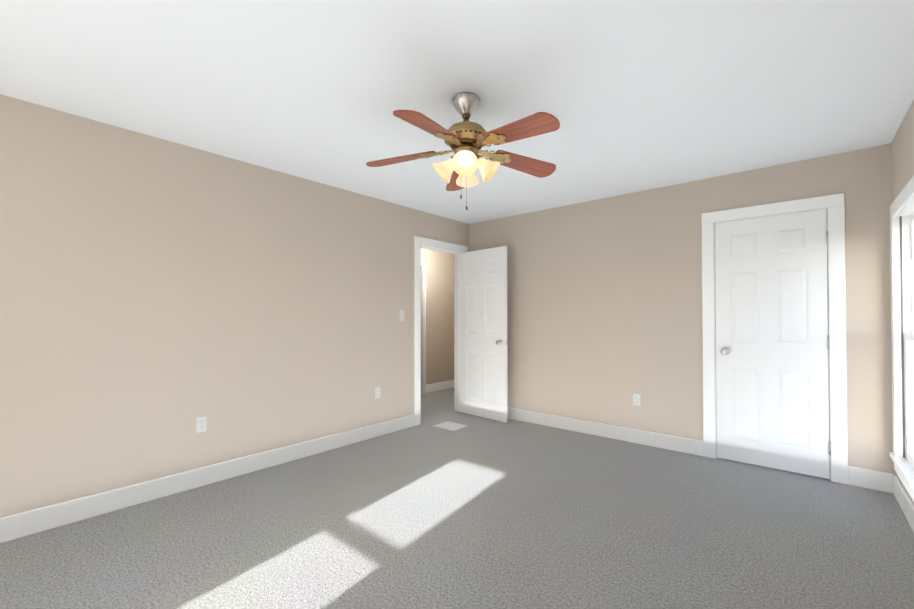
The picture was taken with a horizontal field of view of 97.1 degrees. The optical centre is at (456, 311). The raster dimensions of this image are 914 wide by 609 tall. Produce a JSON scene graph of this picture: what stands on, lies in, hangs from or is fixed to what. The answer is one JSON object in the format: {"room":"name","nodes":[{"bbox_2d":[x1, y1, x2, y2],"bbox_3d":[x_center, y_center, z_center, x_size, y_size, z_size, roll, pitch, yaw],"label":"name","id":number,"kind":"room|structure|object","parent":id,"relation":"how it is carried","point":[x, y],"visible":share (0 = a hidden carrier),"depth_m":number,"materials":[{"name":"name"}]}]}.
{"room":"empty bedroom","nodes":[
{"label":"empty bedroom","id":0,"kind":"room"},
{"bbox_2d":[0,94,468,517],"bbox_3d":[-0.963,0.059,4.069,0.120,2.440,6.540,-1,-1,41],"label":"wall","id":1,"kind":"structure","parent":0,"point":[158,296],"depth_m":2.80,"materials":[{"name":"beige paint"}]},
{"bbox_2d":[196,415,206,432],"bbox_3d":[-1.851,0.819,2.924,0.007,0.115,0.070,-1,-1,41],"label":"electrical outlet","id":2,"kind":"object","parent":1,"relation":"attached to","point":[201,423],"visible":1,"depth_m":2.92,"materials":[{"name":"white plastic"}]},
{"bbox_2d":[0,414,414,542],"bbox_3d":[-1.717,1.199,3.065,0.020,0.135,3.815,-1,-1,41],"label":"baseboard","id":3,"kind":"structure","parent":1,"relation":"attached to","point":[23,524],"depth_m":2.78,"materials":[{"name":"white paint"}]},
{"bbox_2d":[375,387,379,398],"bbox_3d":[-0.810,0.835,4.139,0.007,0.115,0.070,-1,-1,41],"label":"electrical outlet","id":4,"kind":"object","parent":1,"relation":"attached to","point":[377,392],"visible":1,"depth_m":4.13,"materials":[{"name":"white plastic"}]},
{"bbox_2d":[399,310,403,320],"bbox_3d":[-0.595,0.049,4.393,0.018,0.115,0.070,-1,-1,41],"label":"light switch","id":5,"kind":"object","parent":1,"relation":"attached to","point":[401,315],"visible":1,"depth_m":4.39,"materials":[{"name":"white plastic"}]},
{"bbox_2d":[414,236,467,425],"bbox_3d":[-0.225,0.223,4.929,0.156,2.135,0.940,-1,-1,41],"label":"trim","id":6,"kind":"structure","parent":1,"relation":"attached to","point":[456,250],"depth_m":4.67,"materials":[{"name":"white paint"}]},
{"bbox_2d":[460,246,507,422],"bbox_3d":[0.296,0.265,4.875,0.731,2.025,0.166,-1,-1,41],"label":"entry door","id":7,"kind":"structure","parent":1,"relation":"in","point":[483,338],"depth_m":4.86,"materials":[{"name":"white paint"}]},
{"bbox_2d":[421,248,453,384],"bbox_3d":[-1.212,0.081,5.730,0.120,2.440,4.340,-1,-1,41],"label":"wall","id":8,"kind":"structure","parent":0,"point":[439,316],"depth_m":6.70,"materials":[{"name":"beige paint"}]},
{"bbox_2d":[421,259,425,394],"bbox_3d":[-0.791,0.238,6.065,0.118,2.135,0.950,-1,-1,41],"label":"door frame","id":9,"kind":"structure","parent":8,"relation":"attached to","point":[423,328],"depth_m":6.33,"materials":[{"name":"white paint"}]},
{"bbox_2d":[426,380,453,392],"bbox_3d":[-0.167,1.248,6.832,0.016,0.135,1.045,-1,-1,41],"label":"baseboard","id":10,"kind":"structure","parent":8,"relation":"attached to","point":[439,386],"depth_m":6.66,"materials":[{"name":"white paint"}]},
{"bbox_2d":[0,388,913,608],"bbox_3d":[0.044,1.298,3.191,5.310,0.060,6.540,-1,-1,41],"label":"floor","id":11,"kind":"structure","parent":0,"point":[477,512],"depth_m":2.24,"materials":[{"name":"carpet"}]},
{"bbox_2d":[433,421,466,430],"bbox_3d":[-0.073,1.282,4.509,0.300,0.007,0.250,-1,-1,41],"label":"air vent register","id":12,"kind":"object","parent":11,"relation":"on","point":[451,426],"visible":0.98,"depth_m":4.49,"materials":[{"name":"white metal"}]},
{"bbox_2d":[0,0,913,223],"bbox_3d":[0.044,-1.202,3.224,5.310,0.060,6.540,-1,-1,41],"label":"ceiling","id":13,"kind":"structure","parent":0,"point":[632,96],"depth_m":2.08,"materials":[{"name":"paint"}]},
{"bbox_2d":[366,92,559,209],"bbox_3d":[0.060,-0.871,2.218,1.118,0.629,1.126,-1,-1,41],"label":"fan","id":14,"kind":"object","parent":13,"relation":"hanging from","point":[466,140],"visible":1,"depth_m":2.18,"materials":[{"name":"brown wood"}]},
{"bbox_2d":[469,143,895,473],"bbox_3d":[1.684,0.059,4.054,3.920,2.440,0.120,-1,-1,41],"label":"wall","id":15,"kind":"structure","parent":0,"point":[604,309],"depth_m":3.83,"materials":[{"name":"beige paint"}]},
{"bbox_2d":[508,407,703,455],"bbox_3d":[1.163,1.216,4.395,2.633,0.135,0.016,-1,-1,41],"label":"baseboard","id":16,"kind":"structure","parent":15,"relation":"attached to","point":[670,442],"depth_m":4.04,"materials":[{"name":"white paint"}]},
{"bbox_2d":[633,393,640,405],"bbox_3d":[1.741,0.857,3.911,0.070,0.115,0.007,-1,-1,41],"label":"electrical outlet","id":17,"kind":"object","parent":15,"relation":"attached to","point":[636,399],"visible":1,"depth_m":3.91,"materials":[{"name":"white plastic"}]},
{"bbox_2d":[715,209,830,478],"bbox_3d":[2.534,0.244,3.263,0.746,2.025,0.167,-1,-1,41],"label":"closet door","id":18,"kind":"structure","parent":15,"relation":"in","point":[772,377],"depth_m":3.23,"materials":[{"name":"white paint"}]},
{"bbox_2d":[702,193,847,484],"bbox_3d":[2.547,0.202,3.301,0.911,2.135,0.138,-1,-1,41],"label":"trim","id":19,"kind":"structure","parent":15,"relation":"attached to","point":[833,205],"depth_m":3.02,"materials":[{"name":"white paint"}]},
{"bbox_2d":[891,99,913,503],"bbox_3d":[1.488,0.018,0.905,0.120,2.440,4.920,-1,-1,41],"label":"wall","id":20,"kind":"structure","parent":0,"point":[902,156],"depth_m":2.49,"materials":[{"name":"beige paint"}]},
{"bbox_2d":[888,473,913,532],"bbox_3d":[1.474,1.171,0.981,0.020,0.135,4.800,-1,-1,41],"label":"baseboard","id":21,"kind":"structure","parent":20,"relation":"attached to","point":[895,487],"depth_m":2.55,"materials":[{"name":"white paint"}]},
{"bbox_2d":[889,176,913,500],"bbox_3d":[2.755,0.172,2.393,0.174,1.810,0.920,-1,-1,41],"label":"window","id":22,"kind":"structure","parent":20,"relation":"in","point":[902,268],"depth_m":2.67,"materials":[{"name":"white paint"}]}
]}

